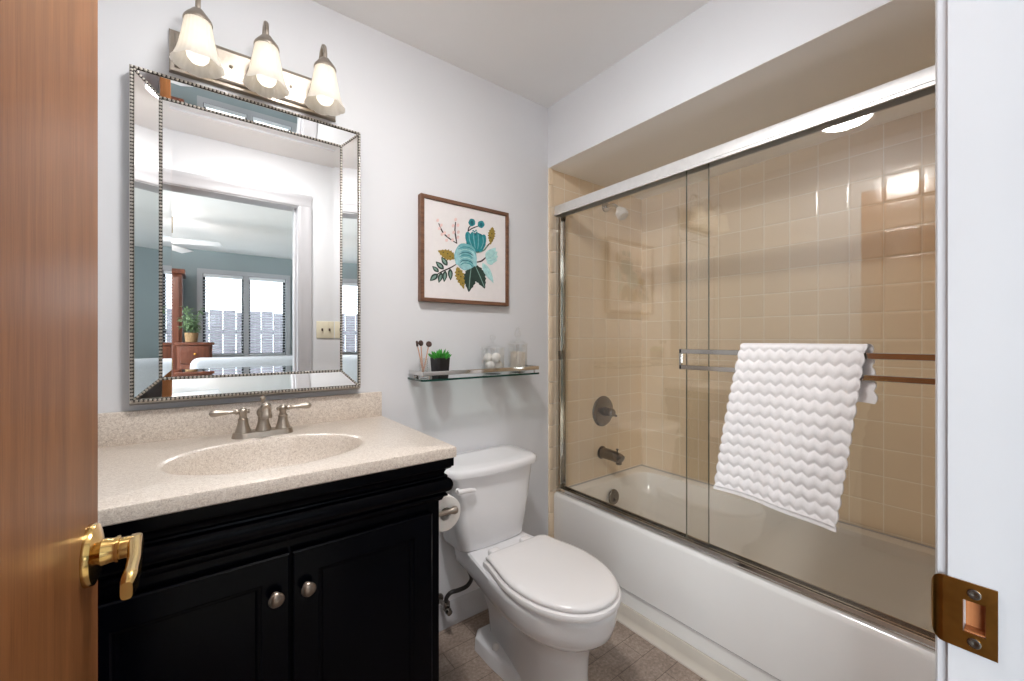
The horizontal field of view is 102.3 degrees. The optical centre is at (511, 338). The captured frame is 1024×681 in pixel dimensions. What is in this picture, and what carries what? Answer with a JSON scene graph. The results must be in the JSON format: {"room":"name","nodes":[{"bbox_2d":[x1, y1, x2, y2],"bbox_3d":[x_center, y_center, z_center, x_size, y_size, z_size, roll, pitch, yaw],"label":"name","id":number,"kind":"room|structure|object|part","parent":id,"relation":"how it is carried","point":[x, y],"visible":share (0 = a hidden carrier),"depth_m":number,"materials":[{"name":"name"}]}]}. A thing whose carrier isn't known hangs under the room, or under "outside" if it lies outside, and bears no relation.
{"room":"bathroom","nodes":[
{"label":"bathroom","id":0,"kind":"room"},
{"bbox_2d":[98,0,641,604],"bbox_3d":[-0.194,0.018,1.873,2.640,2.385,0.104,0,0,-37],"label":"wall","id":1,"kind":"structure","parent":0,"point":[427,124],"depth_m":1.73,"materials":[{"name":"white paint"}]},
{"bbox_2d":[98,391,381,447],"bbox_3d":[-0.810,0.245,1.330,0.786,0.092,0.019,0,0,-37],"label":"backsplash","id":2,"kind":"structure","parent":1,"relation":"attached to","point":[149,425],"depth_m":1.24,"materials":[{"name":"beige stone"}]},
{"bbox_2d":[129,64,360,405],"bbox_3d":[-0.803,-0.280,1.317,0.618,0.931,0.050,0,0,-37],"label":"wall mirror","id":3,"kind":"object","parent":1,"relation":"attached to","point":[245,214],"visible":1,"depth_m":1.27,"materials":[{"name":"silver metal"}]},
{"bbox_3d":[-1.012,-0.712,1.141,0.009,0.065,0.066,0,0,42],"label":"corner bead trim","id":4,"kind":"part","parent":3,"relation":"part of","materials":[{"name":"silver metal"}]},
{"bbox_3d":[-1.012,0.141,1.141,0.009,0.063,0.066,0,0,42],"label":"corner bead trim","id":5,"kind":"part","parent":3,"relation":"part of","materials":[{"name":"silver metal"}]},
{"bbox_3d":[-1.012,-0.285,1.145,0.003,0.904,0.058,0,0,41],"label":"border pane","id":6,"kind":"part","parent":3,"relation":"part of","materials":[{"name":"metal"}]},
{"bbox_3d":[-0.796,-0.710,1.309,0.600,0.056,0.014,0,0,-37],"label":"border pane","id":7,"kind":"part","parent":3,"relation":"part of","materials":[{"name":"metal"}]},
{"bbox_3d":[-0.796,0.139,1.309,0.600,0.054,0.014,0,0,-37],"label":"border pane","id":8,"kind":"part","parent":3,"relation":"part of","materials":[{"name":"metal"}]},
{"bbox_3d":[-0.798,-0.285,1.312,0.496,0.802,0.011,0,0,-37],"label":"bead trim","id":9,"kind":"part","parent":3,"relation":"part of","materials":[{"name":"silver metal"}]},
{"bbox_3d":[-0.800,-0.285,1.314,0.483,0.790,0.005,0,0,-37],"label":"mirror pane","id":10,"kind":"part","parent":3,"relation":"part of","materials":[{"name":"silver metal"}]},
{"bbox_3d":[-0.581,-0.285,1.475,0.058,0.904,0.003,0,0,-28],"label":"border pane","id":11,"kind":"part","parent":3,"relation":"part of","materials":[{"name":"metal"}]},
{"bbox_3d":[-0.576,-0.712,1.472,0.066,0.065,0.009,0,0,-26],"label":"corner bead trim","id":12,"kind":"part","parent":3,"relation":"part of","materials":[{"name":"silver metal"}]},
{"bbox_3d":[-0.576,0.141,1.472,0.066,0.063,0.009,0,0,-26],"label":"corner bead trim","id":13,"kind":"part","parent":3,"relation":"part of","materials":[{"name":"silver metal"}]},
{"bbox_2d":[169,0,344,121],"bbox_3d":[-0.758,-0.861,1.264,0.458,0.215,0.188,0,0,-37],"label":"vanity light","id":14,"kind":"object","parent":1,"relation":"attached to","point":[194,54],"visible":1,"depth_m":1.25,"materials":[{"name":"white glass"}]},
{"bbox_3d":[-0.867,-0.819,1.139,0.117,0.129,0.117,0,0,6],"label":"lamp shade","id":15,"kind":"part","parent":14,"relation":"part of","materials":[{"name":"white glass"}]},
{"bbox_3d":[-0.896,-0.892,1.177,0.038,0.153,0.109,0,0,-37],"label":"lamp arm","id":16,"kind":"part","parent":14,"relation":"part of","materials":[{"name":"silver metal"}]},
{"bbox_3d":[-0.867,-0.818,1.139,0.053,0.115,0.053,0,0,-37],"label":"bulb","id":17,"kind":"part","parent":14,"relation":"part of","materials":[{"name":"white glass"}]},
{"bbox_3d":[-0.766,-0.892,1.276,0.038,0.153,0.109,0,0,-37],"label":"lamp arm","id":18,"kind":"part","parent":14,"relation":"part of","materials":[{"name":"silver metal"}]},
{"bbox_3d":[-0.737,-0.819,1.239,0.117,0.129,0.117,0,0,9],"label":"lamp shade","id":19,"kind":"part","parent":14,"relation":"part of","materials":[{"name":"white glass"}]},
{"bbox_3d":[-0.737,-0.818,1.239,0.053,0.115,0.053,0,0,-37],"label":"bulb","id":20,"kind":"part","parent":14,"relation":"part of","materials":[{"name":"white glass"}]},
{"bbox_3d":[-0.635,-0.892,1.376,0.038,0.153,0.109,0,0,-37],"label":"lamp arm","id":21,"kind":"part","parent":14,"relation":"part of","materials":[{"name":"silver metal"}]},
{"bbox_3d":[-0.606,-0.819,1.338,0.117,0.129,0.117,0,0,6],"label":"lamp shade","id":22,"kind":"part","parent":14,"relation":"part of","materials":[{"name":"white glass"}]},
{"bbox_3d":[-0.606,-0.818,1.338,0.053,0.115,0.053,0,0,-37],"label":"bulb","id":23,"kind":"part","parent":14,"relation":"part of","materials":[{"name":"white glass"}]},
{"bbox_2d":[439,572,472,615],"bbox_3d":[-0.240,0.960,1.711,0.136,0.294,0.100,0,0,-37],"label":"water supply line","id":24,"kind":"object","parent":1,"relation":"attached to","point":[445,603],"visible":0.65,"depth_m":1.67,"materials":[{"name":"black rubber"}]},
{"bbox_2d":[418,193,508,306],"bbox_3d":[-0.198,-0.368,1.791,0.439,0.432,0.029,0,0,-37],"label":"framed picture","id":25,"kind":"object","parent":1,"relation":"attached to","point":[463,248],"visible":1,"depth_m":1.77,"materials":[{"name":"white paper"}]},
{"bbox_2d":[439,588,487,631],"bbox_3d":[-0.162,1.163,1.823,0.882,0.094,0.022,0,0,-37],"label":"baseboard","id":26,"kind":"structure","parent":1,"relation":"attached to","point":[465,606],"depth_m":1.78,"materials":[{"name":"white paint"}]},
{"bbox_2d":[408,365,538,381],"bbox_3d":[-0.143,0.145,1.763,0.579,0.045,0.139,0,0,-37],"label":"glass shelf","id":27,"kind":"object","parent":1,"relation":"attached to","point":[472,373],"visible":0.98,"depth_m":1.68,"materials":[{"name":"clear glass"}]},
{"bbox_2d":[428,349,451,377],"bbox_3d":[-0.286,0.095,1.636,0.089,0.114,0.091,0,0,-37],"label":"potted succulent","id":28,"kind":"object","parent":27,"relation":"on","point":[440,361],"visible":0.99,"depth_m":1.61,"materials":[{"name":"black ceramic"}]},
{"bbox_3d":[-0.144,0.131,1.764,0.571,0.016,0.134,0,0,-37],"label":"gallery rail","id":29,"kind":"part","parent":27,"relation":"part of","materials":[{"name":"silver metal"}]},
{"bbox_2d":[480,334,504,374],"bbox_3d":[-0.084,0.066,1.798,0.112,0.172,0.112,0,0,-37],"label":"apothecary jar","id":30,"kind":"object","parent":27,"relation":"on","point":[492,334],"visible":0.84,"depth_m":1.78,"materials":[{"name":"clear glass"}]},
{"bbox_2d":[483,353,491,361],"bbox_3d":[-0.104,0.082,1.791,0.042,0.041,0.041,0,0,-37],"label":"ball","id":31,"kind":"object","parent":30,"relation":"in","point":[487,357],"visible":0.91,"depth_m":1.78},
{"bbox_2d":[486,361,494,368],"bbox_3d":[-0.093,0.116,1.774,0.041,0.041,0.041,0,0,-37],"label":"ball","id":32,"kind":"object","parent":30,"relation":"in","point":[490,364],"visible":0.75,"depth_m":1.76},
{"bbox_3d":[-0.084,0.013,1.798,0.112,0.066,0.112,0,0,-37],"label":"lid","id":33,"kind":"part","parent":30,"relation":"part of","materials":[{"name":"clear glass"}]},
{"bbox_2d":[491,353,500,361],"bbox_3d":[-0.068,0.080,1.779,0.040,0.041,0.040,0,0,23],"label":"ball","id":34,"kind":"object","parent":30,"relation":"in","point":[496,357],"visible":1,"depth_m":1.76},
{"bbox_2d":[494,361,502,367],"bbox_3d":[-0.061,0.116,1.801,0.041,0.041,0.041,0,0,-37],"label":"ball","id":35,"kind":"object","parent":30,"relation":"in","point":[499,364],"visible":0.55,"depth_m":1.78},
{"bbox_2d":[508,330,527,372],"bbox_3d":[0.026,0.048,1.895,0.096,0.209,0.096,0,0,-37],"label":"apothecary jar","id":36,"kind":"object","parent":27,"relation":"on","point":[526,345],"visible":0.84,"depth_m":1.88,"materials":[{"name":"clear glass"}]},
{"bbox_2d":[510,351,524,366],"bbox_3d":[0.027,0.096,1.895,0.069,0.082,0.071,0,0,-37],"label":"cotton swabs","id":37,"kind":"object","parent":36,"relation":"in","point":[517,361],"visible":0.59,"depth_m":1.88},
{"bbox_3d":[-0.340,0.113,1.586,0.034,0.078,0.034,0,0,-37],"label":"glass cup","id":38,"kind":"object","parent":27,"relation":"on","visible":0},
{"bbox_2d":[416,341,422,371],"bbox_3d":[-0.355,0.075,1.587,0.036,0.138,0.022,0,0,-37],"label":"makeup brush","id":39,"kind":"object","parent":38,"relation":"in","point":[417,344],"visible":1,"depth_m":1.58,"materials":[{"name":"brown wood"}]},
{"bbox_3d":[-0.350,0.087,1.586,0.028,0.115,0.006,0,0,-26],"label":"handle","id":40,"kind":"part","parent":39,"relation":"part of","materials":[{"name":"brown wood"}]},
{"bbox_2d":[418,340,422,364],"bbox_3d":[-0.353,0.074,1.599,0.019,0.139,0.027,0,0,-14],"label":"makeup brush","id":41,"kind":"object","parent":38,"relation":"in","point":[420,342],"visible":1,"depth_m":1.60,"materials":[{"name":"brown wood"}]},
{"bbox_2d":[422,341,431,376],"bbox_3d":[-0.332,0.076,1.599,0.014,0.135,0.047,0,0,43],"label":"makeup brush","id":42,"kind":"object","parent":38,"relation":"in","point":[428,344],"visible":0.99,"depth_m":1.60,"materials":[{"name":"brown wood"}]},
{"bbox_3d":[-0.334,0.088,1.592,0.006,0.113,0.034,0,0,38],"label":"handle","id":43,"kind":"part","parent":42,"relation":"part of","materials":[{"name":"brown wood"}]},
{"bbox_2d":[548,168,553,537],"bbox_3d":[0.199,0.171,2.105,0.032,2.078,0.007,0,0,-37],"label":"trim","id":44,"kind":"structure","parent":1,"relation":"attached to","point":[550,171],"depth_m":2.10,"materials":[{"name":"beige tile"}]},
{"bbox_2d":[592,396,616,425],"bbox_3d":[0.539,0.410,2.316,0.172,0.172,0.079,0,0,-37],"label":"shower valve","id":45,"kind":"object","parent":1,"relation":"attached to","point":[603,411],"visible":1,"depth_m":2.31,"materials":[{"name":"silver metal"}]},
{"bbox_3d":[0.549,0.411,2.314,0.065,0.054,0.065,0,0,-37],"label":"handle","id":46,"kind":"part","parent":45,"relation":"part of","materials":[{"name":"silver metal"}]},
{"bbox_2d":[597,446,624,464],"bbox_3d":[0.554,0.641,2.284,0.072,0.085,0.148,0,0,-37],"label":"tub spout","id":47,"kind":"object","parent":1,"relation":"attached to","point":[615,456],"visible":1,"depth_m":2.26,"materials":[{"name":"silver metal"}]},
{"bbox_2d":[602,203,627,219],"bbox_3d":[0.580,-0.721,2.301,0.066,0.129,0.152,0,0,-37],"label":"sprayer","id":48,"kind":"object","parent":1,"relation":"attached to","point":[621,213],"visible":0.97,"depth_m":2.27,"materials":[{"name":"silver metal"}]},
{"bbox_3d":[0.564,-0.750,2.321,0.060,0.069,0.100,0,0,-37],"label":"shower arm","id":49,"kind":"part","parent":48,"relation":"part of","materials":[{"name":"silver metal"}]},
{"bbox_2d":[616,602,747,680],"bbox_3d":[0.665,1.175,1.514,0.028,0.070,1.492,0,0,-37],"label":"baseboard","id":50,"kind":"structure","parent":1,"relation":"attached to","point":[704,666],"depth_m":1.57,"materials":[{"name":"beige plastic"}]},
{"bbox_2d":[430,358,449,377],"bbox_3d":[-0.285,0.113,1.636,0.061,0.078,0.061,0,0,42],"label":"pot","id":51,"kind":"object","parent":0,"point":[437,364],"depth_m":1.61,"materials":[{"name":"black ceramic"}]},
{"bbox_2d":[312,0,710,107],"bbox_3d":[0.300,-1.225,1.224,2.640,0.100,1.735,0,0,-37],"label":"ceiling","id":52,"kind":"structure","parent":0,"point":[541,52],"depth_m":1.57,"materials":[{"name":"white paint"}]},
{"bbox_2d":[439,609,705,680],"bbox_3d":[0.300,1.260,1.224,2.640,0.100,1.735,0,0,-37],"label":"floor","id":53,"kind":"structure","parent":0,"point":[626,656],"depth_m":1.56,"materials":[{"name":"brown tile"}]},
{"bbox_2d":[98,458,453,680],"bbox_3d":[-0.625,0.766,1.115,0.765,0.888,0.565,0,0,-37],"label":"vanity cabinet","id":54,"kind":"object","parent":53,"relation":"on","point":[338,580],"visible":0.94,"depth_m":0.91,"materials":[{"name":"black wood"}]},
{"bbox_3d":[-0.625,0.781,0.806,0.336,0.627,0.018,0,0,-37],"label":"door","id":55,"kind":"part","parent":54,"relation":"part of","materials":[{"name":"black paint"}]},
{"bbox_3d":[-0.630,0.385,1.121,0.765,0.123,0.548,0,0,-37],"label":"crown moulding","id":56,"kind":"part","parent":54,"relation":"part of","materials":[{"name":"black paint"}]},
{"bbox_3d":[-0.499,0.550,0.873,0.031,0.031,0.028,0,0,-37],"label":"knob","id":57,"kind":"part","parent":54,"relation":"part of","materials":[{"name":"grey metal"}]},
{"bbox_2d":[98,391,455,526],"bbox_3d":[-0.639,0.310,1.108,0.789,0.222,0.578,0,0,-37],"label":"countertop","id":58,"kind":"structure","parent":54,"relation":"on","point":[162,461],"depth_m":1.11,"materials":[{"name":"beige stone"}]},
{"bbox_2d":[209,396,311,438],"bbox_3d":[-0.738,0.232,1.230,0.268,0.116,0.111,0,0,-37],"label":"faucet","id":59,"kind":"object","parent":58,"relation":"on","point":[263,428],"visible":1,"depth_m":1.23,"materials":[{"name":"silver metal"}]},
{"bbox_3d":[-0.821,0.213,1.200,0.100,0.020,0.020,0,0,-37],"label":"lever","id":60,"kind":"part","parent":59,"relation":"part of","materials":[{"name":"silver metal"}]},
{"bbox_3d":[-0.795,0.240,1.220,0.045,0.074,0.045,0,0,-37],"label":"handle","id":61,"kind":"part","parent":59,"relation":"part of","materials":[{"name":"silver metal"}]},
{"bbox_3d":[-0.754,0.282,1.251,0.162,0.016,0.058,0,0,-37],"label":"plate","id":62,"kind":"part","parent":59,"relation":"part of","materials":[{"name":"silver metal"}]},
{"bbox_3d":[-0.736,0.231,1.228,0.045,0.091,0.104,0,0,-37],"label":"spout","id":63,"kind":"part","parent":59,"relation":"part of","materials":[{"name":"silver metal"}]},
{"bbox_3d":[-0.712,0.240,1.282,0.045,0.074,0.045,0,0,-37],"label":"handle","id":64,"kind":"part","parent":59,"relation":"part of","materials":[{"name":"silver metal"}]},
{"bbox_3d":[-0.687,0.213,1.302,0.100,0.020,0.020,0,0,-37],"label":"lever","id":65,"kind":"part","parent":59,"relation":"part of","materials":[{"name":"silver metal"}]},
{"bbox_3d":[-0.450,0.550,0.910,0.031,0.031,0.028,0,0,-37],"label":"knob","id":66,"kind":"part","parent":54,"relation":"part of","materials":[{"name":"grey metal"}]},
{"bbox_3d":[-0.352,0.781,1.014,0.336,0.627,0.018,0,0,-37],"label":"door","id":67,"kind":"part","parent":54,"relation":"part of","materials":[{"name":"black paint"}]},
{"bbox_2d":[439,506,458,516],"bbox_3d":[-0.237,0.507,1.259,0.088,0.034,0.171,0,0,-37],"label":"toilet paper holder","id":68,"kind":"object","parent":54,"relation":"attached to","point":[454,509],"visible":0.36,"depth_m":1.21,"materials":[{"name":"silver metal"}]},
{"bbox_2d":[439,494,459,531],"bbox_3d":[-0.230,0.518,1.265,0.102,0.102,0.112,0,0,-37],"label":"toilet paper roll","id":69,"kind":"object","parent":68,"relation":"on","point":[446,522],"visible":0.34,"depth_m":1.23,"materials":[{"name":"white paper"}]},
{"bbox_2d":[443,445,620,680],"bbox_3d":[0.043,0.848,1.502,0.438,0.724,0.767,0,0,-37],"label":"toilet","id":70,"kind":"object","parent":53,"relation":"on","point":[550,602],"visible":0.97,"depth_m":1.43,"materials":[{"name":"white ceramic"}]},
{"bbox_3d":[-0.169,0.561,1.528,0.079,0.023,0.031,0,0,-37],"label":"flush lever","id":71,"kind":"part","parent":70,"relation":"part of","materials":[{"name":"white plastic"}]},
{"bbox_3d":[-0.114,0.665,1.709,0.398,0.294,0.222,0,0,-37],"label":"tank","id":72,"kind":"part","parent":70,"relation":"part of","materials":[{"name":"white ceramic"}]},
{"bbox_3d":[-0.111,0.504,1.705,0.438,0.034,0.256,0,0,-37],"label":"tank lid","id":73,"kind":"part","parent":70,"relation":"part of","materials":[{"name":"white ceramic"}]},
{"bbox_3d":[0.147,0.802,1.388,0.360,0.022,0.460,0,0,-37],"label":"seat","id":74,"kind":"part","parent":70,"relation":"part of","materials":[{"name":"white plastic"}]},
{"bbox_3d":[0.147,0.778,1.389,0.344,0.022,0.447,0,0,-37],"label":"lid","id":75,"kind":"part","parent":70,"relation":"part of","materials":[{"name":"white plastic"}]},
{"bbox_2d":[554,465,934,680],"bbox_3d":[0.961,0.995,1.750,0.746,0.430,1.498,0,0,-37],"label":"bathtub","id":76,"kind":"object","parent":53,"relation":"on","point":[759,629],"visible":0.66,"depth_m":1.60,"materials":[{"name":"white ceramic"}]},
{"bbox_3d":[0.563,0.872,2.274,0.084,0.084,0.016,0,0,-37],"label":"overflow plate","id":77,"kind":"part","parent":76,"relation":"part of","materials":[{"name":"silver metal"}]},
{"bbox_2d":[554,65,934,651],"bbox_3d":[0.680,0.049,1.533,0.085,1.472,1.494,0,0,-37],"label":"shower door","id":78,"kind":"structure","parent":76,"relation":"on","point":[919,84],"depth_m":1.42,"materials":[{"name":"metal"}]},
{"bbox_3d":[0.691,-0.660,1.542,0.056,0.054,1.494,0,0,-37],"label":"header rail","id":79,"kind":"part","parent":78,"relation":"part of","materials":[{"name":"metal"}]},
{"bbox_2d":[713,343,877,532],"bbox_3d":[0.832,0.276,1.255,0.062,0.525,0.420,0,0,-37],"label":"bath towel","id":80,"kind":"object","parent":78,"relation":"hanging from","point":[786,439],"visible":1,"depth_m":1.22,"materials":[{"name":"white fabric"}]},
{"bbox_2d":[548,0,890,167],"bbox_3d":[0.645,-1.022,1.507,0.020,0.305,1.504,0,0,-37],"label":"wall","id":81,"kind":"structure","parent":0,"point":[719,41],"depth_m":1.50,"materials":[{"name":"white paint"}]},
{"bbox_2d":[549,0,934,199],"bbox_3d":[0.950,-0.878,1.738,0.783,0.020,1.504,0,0,-37],"label":"ceiling","id":82,"kind":"structure","parent":0,"point":[895,39],"depth_m":1.50,"materials":[{"name":"paint"}]},
{"bbox_2d":[642,108,934,547],"bbox_3d":[1.301,0.018,2.006,0.100,2.385,1.504,0,0,-37],"label":"wall","id":83,"kind":"structure","parent":0,"point":[832,241],"depth_m":1.86,"materials":[{"name":"beige tile"}]},
{"bbox_3d":[0.786,0.018,0.586,2.640,2.385,0.131,0,0,-37],"label":"wall","id":84,"kind":"structure","parent":0,"visible":0},
{"bbox_2d":[0,0,143,680],"bbox_3d":[-0.300,0.174,0.230,0.088,2.048,0.623,0,0,-34],"label":"door","id":85,"kind":"structure","parent":84,"relation":"in","point":[54,548],"depth_m":0.35,"materials":[{"name":"brown wood"}]},
{"bbox_3d":[-0.443,0.235,0.460,0.043,0.065,0.065,0,0,-34],"label":"lever handle","id":86,"kind":"part","parent":85,"relation":"part of","materials":[{"name":"gold metal"}]},
{"bbox_3d":[-0.399,0.236,0.434,0.014,0.025,0.122,0,0,-40],"label":"lever","id":87,"kind":"part","parent":85,"relation":"part of","materials":[{"name":"gold metal"}]},
{"bbox_2d":[931,0,1023,680],"bbox_3d":[0.447,0.167,0.329,0.094,2.087,0.164,0,0,-37],"label":"trim","id":88,"kind":"structure","parent":84,"relation":"attached to","point":[979,44],"depth_m":0.34,"materials":[{"name":"white paint"}]},
{"bbox_3d":[0.410,0.170,0.393,0.076,2.081,0.016,0,0,-37],"label":"casing","id":89,"kind":"part","parent":88,"relation":"part of","materials":[{"name":"white paint"}]},
{"bbox_3d":[0.385,0.235,0.353,0.007,0.058,0.040,0,0,-28],"label":"strike plate","id":90,"kind":"part","parent":88,"relation":"part of","materials":[{"name":"gold metal"}]}
]}

